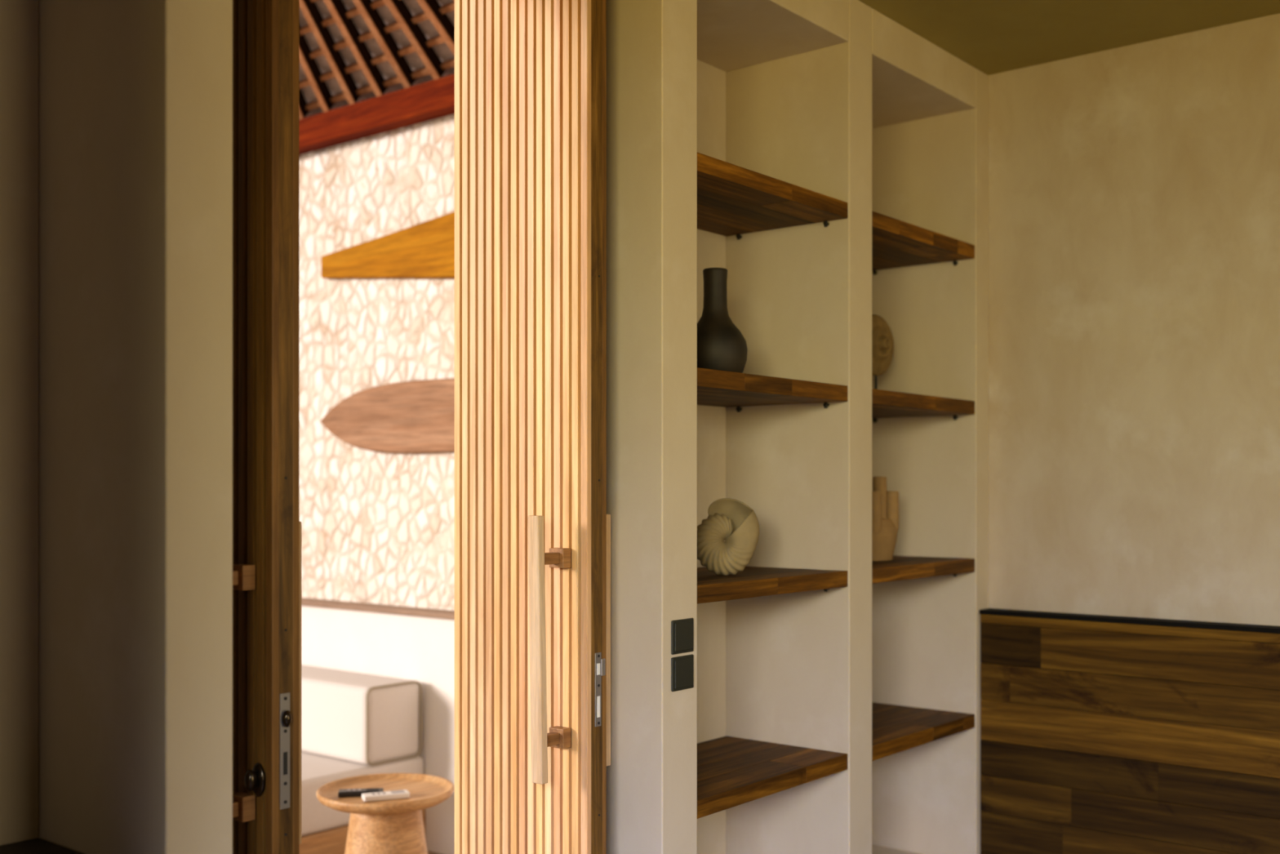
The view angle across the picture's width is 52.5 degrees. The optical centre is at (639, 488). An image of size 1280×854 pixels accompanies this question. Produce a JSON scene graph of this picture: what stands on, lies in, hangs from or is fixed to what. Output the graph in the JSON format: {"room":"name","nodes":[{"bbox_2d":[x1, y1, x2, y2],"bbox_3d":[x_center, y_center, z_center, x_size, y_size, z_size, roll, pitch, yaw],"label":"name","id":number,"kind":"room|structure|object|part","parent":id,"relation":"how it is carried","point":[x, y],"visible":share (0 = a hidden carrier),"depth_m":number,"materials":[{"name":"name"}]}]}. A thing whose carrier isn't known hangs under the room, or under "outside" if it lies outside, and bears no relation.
{"room":"bedroom","nodes":[
{"label":"bedroom","id":0,"kind":"room"},
{"bbox_2d":[299,114,454,610],"bbox_3d":[-1.314,-0.667,6.395,4.880,2.465,0.350,0,0,39],"label":"wall","id":1,"kind":"structure","parent":0,"point":[377,527],"depth_m":6.14,"materials":[{"name":"stone"}]},
{"bbox_2d":[299,74,454,155],"bbox_3d":[-1.406,-1.731,6.211,4.770,0.138,0.130,0,0,39],"label":"beam","id":2,"kind":"structure","parent":1,"relation":"attached to","point":[433,100],"depth_m":5.97,"materials":[{"name":"brown wood"}]},
{"bbox_2d":[299,88,310,119],"bbox_3d":[-1.788,-2.431,5.491,0.051,1.265,1.796,0,0,10],"label":"rafter","id":3,"kind":"object","parent":2,"relation":"on","point":[303,111],"visible":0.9,"depth_m":6.30,"materials":[{"name":"brown wood"}]},
{"bbox_2d":[299,26,335,112],"bbox_3d":[-1.689,-2.431,5.411,0.049,1.265,1.732,0,0,14],"label":"rafter","id":4,"kind":"object","parent":2,"relation":"on","point":[310,67],"visible":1,"depth_m":6.06,"materials":[{"name":"brown wood"}]},
{"bbox_2d":[299,0,386,35],"bbox_3d":[-1.576,-2.080,5.939,4.650,0.038,0.037,0,0,39],"label":"batten","id":5,"kind":"object","parent":4,"relation":"attached to","point":[352,12],"visible":0.02,"depth_m":5.68,"materials":[{"name":"brown wood"}]},
{"bbox_2d":[299,1,454,62],"bbox_3d":[-1.518,-2.006,6.011,4.650,0.038,0.037,0,0,39],"label":"batten","id":6,"kind":"object","parent":4,"relation":"attached to","point":[449,7],"visible":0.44,"depth_m":5.65,"materials":[{"name":"brown wood"}]},
{"bbox_2d":[299,0,361,104],"bbox_3d":[-1.590,-2.431,5.330,0.048,1.265,1.677,0,0,18],"label":"rafter","id":7,"kind":"object","parent":2,"relation":"on","point":[310,11],"visible":1,"depth_m":5.87,"materials":[{"name":"brown wood"}]},
{"bbox_2d":[299,35,444,88],"bbox_3d":[-1.459,-1.933,6.082,4.650,0.038,0.037,0,0,39],"label":"batten","id":8,"kind":"object","parent":7,"relation":"on","point":[437,40],"visible":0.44,"depth_m":5.84,"materials":[{"name":"brown wood"}]},
{"bbox_2d":[323,0,388,97],"bbox_3d":[-1.492,-2.431,5.249,0.046,1.265,1.632,0,0,23],"label":"rafter","id":9,"kind":"object","parent":2,"relation":"on","point":[337,8],"visible":1,"depth_m":5.78,"materials":[{"name":"brown wood"}]},
{"bbox_2d":[352,0,417,88],"bbox_3d":[-1.393,-2.431,5.169,0.043,1.265,1.596,0,0,28],"label":"rafter","id":10,"kind":"object","parent":2,"relation":"on","point":[372,18],"visible":1,"depth_m":5.68,"materials":[{"name":"brown wood"}]},
{"bbox_2d":[383,0,446,79],"bbox_3d":[-1.294,-2.431,5.088,0.040,1.265,1.573,0,0,33],"label":"rafter","id":11,"kind":"object","parent":2,"relation":"on","point":[399,10],"visible":1,"depth_m":5.59,"materials":[{"name":"brown wood"}]},
{"bbox_2d":[416,0,454,55],"bbox_3d":[-1.195,-2.431,5.008,0.037,1.265,1.560,0,0,38],"label":"rafter","id":12,"kind":"object","parent":2,"relation":"on","point":[442,24],"visible":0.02,"depth_m":5.45,"materials":[{"name":"brown wood"}]},
{"bbox_2d":[320,377,454,453],"bbox_3d":[-0.844,-0.325,5.759,1.828,0.332,0.032,0,0,39],"label":"surfboard","id":13,"kind":"object","parent":1,"relation":"attached to","point":[412,416],"visible":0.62,"depth_m":5.95,"materials":[{"name":"brown wood"}]},
{"bbox_2d":[320,211,454,278],"bbox_3d":[-0.857,-1.076,5.769,1.780,0.320,0.032,0,0,39],"label":"surfboard","id":14,"kind":"object","parent":1,"relation":"attached to","point":[424,250],"visible":0.48,"depth_m":5.92,"materials":[{"name":"orange wood"}]},
{"bbox_2d":[299,0,454,118],"bbox_3d":[-1.903,-2.520,5.602,4.770,1.759,2.181,0,0,39],"label":"roof tiles","id":15,"kind":"structure","parent":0,"point":[442,51],"depth_m":5.85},
{"bbox_2d":[301,604,454,853],"bbox_3d":[-1.343,1.083,6.360,4.880,1.035,0.440,0,0,39],"label":"wall","id":16,"kind":"structure","parent":0,"point":[421,649],"depth_m":5.79,"materials":[{"name":"paint"}]},
{"bbox_2d":[301,597,454,619],"bbox_3d":[-1.463,0.553,6.213,4.880,0.023,0.120,0,0,39],"label":"trim","id":17,"kind":"structure","parent":16,"relation":"on","point":[391,609],"depth_m":5.94,"materials":[{"name":"brown wood"}]},
{"bbox_2d":[426,849,440,853],"bbox_3d":[-3.230,1.650,4.441,5.380,0.100,5.800,0,0,39],"label":"floor","id":18,"kind":"structure","parent":0,"point":[428,851],"depth_m":5.71,"materials":[{"name":"brown wood"}]},
{"bbox_2d":[299,664,425,853],"bbox_3d":[-2.518,1.222,6.220,3.035,0.756,1.258,0,0,39],"label":"sofa","id":19,"kind":"object","parent":18,"relation":"on","point":[353,723],"visible":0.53,"depth_m":5.60,"materials":[{"name":"beige fabric"}]},
{"bbox_2d":[301,664,418,764],"bbox_3d":[-1.807,1.012,6.226,1.930,0.334,0.305,0,0,39],"label":"cushion","id":20,"kind":"object","parent":19,"relation":"on","point":[348,717],"depth_m":5.64,"materials":[{"name":"fabric"}]},
{"bbox_2d":[301,751,423,835],"bbox_3d":[-2.511,1.294,6.213,3.015,0.229,1.256,0,0,39],"label":"seat cushion","id":21,"kind":"object","parent":19,"relation":"on","point":[318,768],"depth_m":5.42,"materials":[{"name":"fabric"}]},
{"bbox_2d":[315,773,454,853],"bbox_3d":[-0.903,1.331,4.620,0.482,0.537,0.482,0,0,39],"label":"pedestal table","id":22,"kind":"object","parent":18,"relation":"on","point":[390,826],"visible":0.88,"depth_m":4.52,"materials":[{"name":"brown wood"}]},
{"bbox_2d":[337,787,383,796],"bbox_3d":[-0.985,1.072,4.584,0.155,0.020,0.050,0,0,-9],"label":"remote control","id":23,"kind":"object","parent":22,"relation":"on","point":[345,792],"visible":0.93,"depth_m":4.56,"materials":[{"name":"black plastic"}]},
{"bbox_2d":[315,773,454,814],"bbox_3d":[-0.903,1.093,4.620,0.482,0.061,0.482,0,0,39],"label":"tabletop","id":24,"kind":"object","parent":22,"relation":"on","point":[426,791],"depth_m":4.61,"materials":[{"name":"brown wood"}]},
{"bbox_2d":[361,789,409,801],"bbox_3d":[-0.887,1.072,4.537,0.160,0.020,0.056,0,0,-23],"label":"remote control","id":25,"kind":"object","parent":22,"relation":"on","point":[403,793],"visible":1,"depth_m":4.52,"materials":[{"name":"white plastic"}]},
{"bbox_2d":[0,0,988,853],"bbox_3d":[-1.014,0.050,2.412,0.620,3.100,6.456,0,0,39],"label":"wall","id":26,"kind":"structure","parent":0,"point":[116,116],"depth_m":3.28,"materials":[{"name":"paint"}]},
{"bbox_2d":[0,837,83,853],"bbox_3d":[-1.921,0.680,1.170,0.416,0.040,2.986,0,0,39],"label":"countertop","id":27,"kind":"structure","parent":26,"relation":"attached to","point":[34,846],"depth_m":2.38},
{"bbox_2d":[232,0,301,853],"bbox_3d":[-0.876,0.080,2.601,0.495,3.020,0.222,0,0,39],"label":"door","id":28,"kind":"structure","parent":26,"relation":"in","point":[267,524],"depth_m":2.49,"materials":[{"name":"brown wood"}]},
{"bbox_3d":[-0.873,0.080,2.610,0.471,3.016,0.016,0,0,39],"label":"slat panel","id":29,"kind":"part","parent":28,"relation":"part of","materials":[{"name":"brown wood"}]},
{"bbox_3d":[-0.677,0.500,2.476,0.004,0.220,0.022,0,0,39],"label":"lock plate","id":30,"kind":"part","parent":28,"relation":"part of","materials":[{"name":"metal"}]},
{"bbox_3d":[-0.844,0.080,2.646,0.471,3.016,0.016,0,0,39],"label":"slat panel","id":31,"kind":"part","parent":28,"relation":"part of","materials":[{"name":"brown wood"}]},
{"bbox_3d":[-0.691,0.385,2.579,0.036,0.640,0.022,0,0,39],"label":"handle","id":32,"kind":"part","parent":28,"relation":"part of","materials":[{"name":"brown wood"}]},
{"bbox_2d":[454,0,610,853],"bbox_3d":[-0.299,0.080,3.317,0.484,3.020,0.268,0,0,39],"label":"door","id":33,"kind":"structure","parent":26,"relation":"in","point":[532,523],"depth_m":3.28,"materials":[{"name":"brown wood"}]},
{"bbox_3d":[-0.245,0.385,3.115,0.049,0.640,0.022,0,0,39],"label":"handle","id":34,"kind":"part","parent":33,"relation":"part of","materials":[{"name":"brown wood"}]},
{"bbox_3d":[-0.103,0.492,3.180,0.004,0.180,0.022,0,0,39],"label":"strike plate","id":35,"kind":"part","parent":33,"relation":"part of","materials":[{"name":"metal"}]},
{"bbox_3d":[-0.270,0.080,3.348,0.471,3.016,0.016,0,0,39],"label":"slat panel","id":36,"kind":"part","parent":33,"relation":"part of","materials":[{"name":"brown wood"}]},
{"bbox_3d":[-0.095,0.385,3.310,0.036,0.640,0.022,0,0,39],"label":"handle","id":37,"kind":"part","parent":33,"relation":"part of","materials":[{"name":"brown wood"}]},
{"bbox_2d":[671,653,693,691],"bbox_3d":[0.109,0.467,3.290,0.010,0.086,0.090,0,0,39],"label":"light switch","id":38,"kind":"object","parent":26,"relation":"attached to","point":[682,667],"visible":1,"depth_m":3.28,"materials":[{"name":"black plastic"}]},
{"bbox_2d":[671,617,693,654],"bbox_3d":[0.109,0.374,3.290,0.010,0.086,0.090,0,0,39],"label":"light switch","id":39,"kind":"object","parent":26,"relation":"attached to","point":[682,630],"visible":1,"depth_m":3.28,"materials":[{"name":"black plastic"}]},
{"bbox_2d":[697,152,847,239],"bbox_3d":[0.214,-0.835,3.790,0.451,0.066,0.770,0,0,39],"label":"wooden shelf","id":40,"kind":"object","parent":26,"relation":"attached to","point":[732,199],"visible":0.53,"depth_m":3.76,"materials":[{"name":"brown wood"}]},
{"bbox_2d":[697,735,847,818],"bbox_3d":[0.214,0.838,3.790,0.451,0.066,0.770,0,0,39],"label":"wooden shelf","id":41,"kind":"object","parent":26,"relation":"attached to","point":[732,771],"visible":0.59,"depth_m":3.76,"materials":[{"name":"brown wood"}]},
{"bbox_2d":[697,367,847,412],"bbox_3d":[0.214,-0.279,3.790,0.451,0.066,0.770,0,0,39],"label":"wooden shelf","id":42,"kind":"object","parent":26,"relation":"attached to","point":[715,388],"visible":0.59,"depth_m":3.69,"materials":[{"name":"brown wood"}]},
{"bbox_2d":[697,267,747,373],"bbox_3d":[0.215,-0.469,3.721,0.185,0.315,0.185,0,0,39],"label":"bottle vase","id":43,"kind":"object","parent":42,"relation":"on","point":[721,345],"visible":0.77,"depth_m":3.66,"materials":[{"name":"black ceramic"}]},
{"bbox_2d":[697,565,847,604],"bbox_3d":[0.214,0.283,3.790,0.451,0.066,0.770,0,0,39],"label":"wooden shelf","id":44,"kind":"object","parent":26,"relation":"attached to","point":[752,581],"visible":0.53,"depth_m":3.67,"materials":[{"name":"brown wood"}]},
{"bbox_2d":[697,497,759,575],"bbox_3d":[0.246,0.138,3.728,0.191,0.221,0.109,0,0,1],"label":"shell","id":45,"kind":"object","parent":44,"relation":"on","point":[732,521],"visible":0.97,"depth_m":3.69,"materials":[{"name":"beige ceramic"}]},
{"bbox_2d":[871,210,974,275],"bbox_3d":[0.785,-0.835,4.489,0.451,0.066,0.749,0,0,39],"label":"wooden shelf","id":46,"kind":"object","parent":26,"relation":"attached to","point":[895,243],"visible":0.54,"depth_m":4.44,"materials":[{"name":"brown wood"}]},
{"bbox_2d":[871,702,974,760],"bbox_3d":[0.785,0.838,4.489,0.451,0.066,0.749,0,0,39],"label":"wooden shelf","id":47,"kind":"object","parent":26,"relation":"attached to","point":[895,728],"visible":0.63,"depth_m":4.44,"materials":[{"name":"brown wood"}]},
{"bbox_2d":[871,388,974,422],"bbox_3d":[0.785,-0.279,4.489,0.451,0.066,0.749,0,0,39],"label":"wooden shelf","id":48,"kind":"object","parent":26,"relation":"attached to","point":[885,403],"visible":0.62,"depth_m":4.39,"materials":[{"name":"brown wood"}]},
{"bbox_2d":[871,314,893,389],"bbox_3d":[0.842,-0.462,4.572,0.085,0.300,0.215,0,0,39],"label":"disc","id":49,"kind":"object","parent":48,"relation":"on","point":[882,343],"visible":0.66,"depth_m":4.56,"materials":[{"name":"stone"}]},
{"bbox_3d":[0.832,-0.361,4.580,0.009,0.078,0.009,0,0,39],"label":"stand rod","id":50,"kind":"part","parent":49,"relation":"part of","materials":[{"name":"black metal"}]},
{"bbox_2d":[871,555,974,583],"bbox_3d":[0.785,0.283,4.489,0.451,0.066,0.749,0,0,39],"label":"wooden shelf","id":51,"kind":"object","parent":26,"relation":"attached to","point":[900,567],"visible":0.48,"depth_m":4.36,"materials":[{"name":"brown wood"}]},
{"bbox_2d":[871,476,898,560],"bbox_3d":[0.824,0.104,4.515,0.119,0.290,0.191,0,0,36],"label":"vase","id":52,"kind":"object","parent":51,"relation":"on","point":[885,504],"visible":0.78,"depth_m":4.47,"materials":[{"name":"beige ceramic"}]},
{"bbox_2d":[858,0,1279,75],"bbox_3d":[0.874,-1.560,0.969,5.370,0.120,6.606,0,0,39],"label":"ceiling","id":53,"kind":"structure","parent":0,"point":[993,37],"depth_m":4.18,"materials":[{"name":"paint"}]},
{"bbox_2d":[987,13,1279,626],"bbox_3d":[2.856,0.050,3.518,5.220,3.100,0.150,0,0,39],"label":"wall","id":54,"kind":"structure","parent":0,"point":[1134,190],"depth_m":4.38,"materials":[{"name":"paint"}]},
{"bbox_3d":[0.874,1.650,0.969,5.370,0.100,6.606,0,0,39],"label":"floor","id":55,"kind":"structure","parent":0,"visible":0},
{"bbox_2d":[979,608,1279,853],"bbox_3d":[2.635,1.017,3.545,3.598,1.165,0.085,0,0,39],"label":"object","id":56,"kind":"object","parent":55,"relation":"on","point":[1100,734],"visible":1,"depth_m":4.33,"materials":[{"name":"brown wood"}]},
{"bbox_3d":[-2.084,-2.431,5.733,1.303,1.265,1.559,0,0,39],"label":"rafter","id":57,"kind":"object","parent":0,"visible":0},
{"bbox_2d":[305,57,454,111],"bbox_3d":[-1.401,-1.859,6.153,4.650,0.038,0.037,0,0,39],"label":"batten","id":58,"kind":"object","parent":57,"relation":"on","point":[448,64],"visible":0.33,"depth_m":5.94,"materials":[{"name":"brown wood"}]}
]}

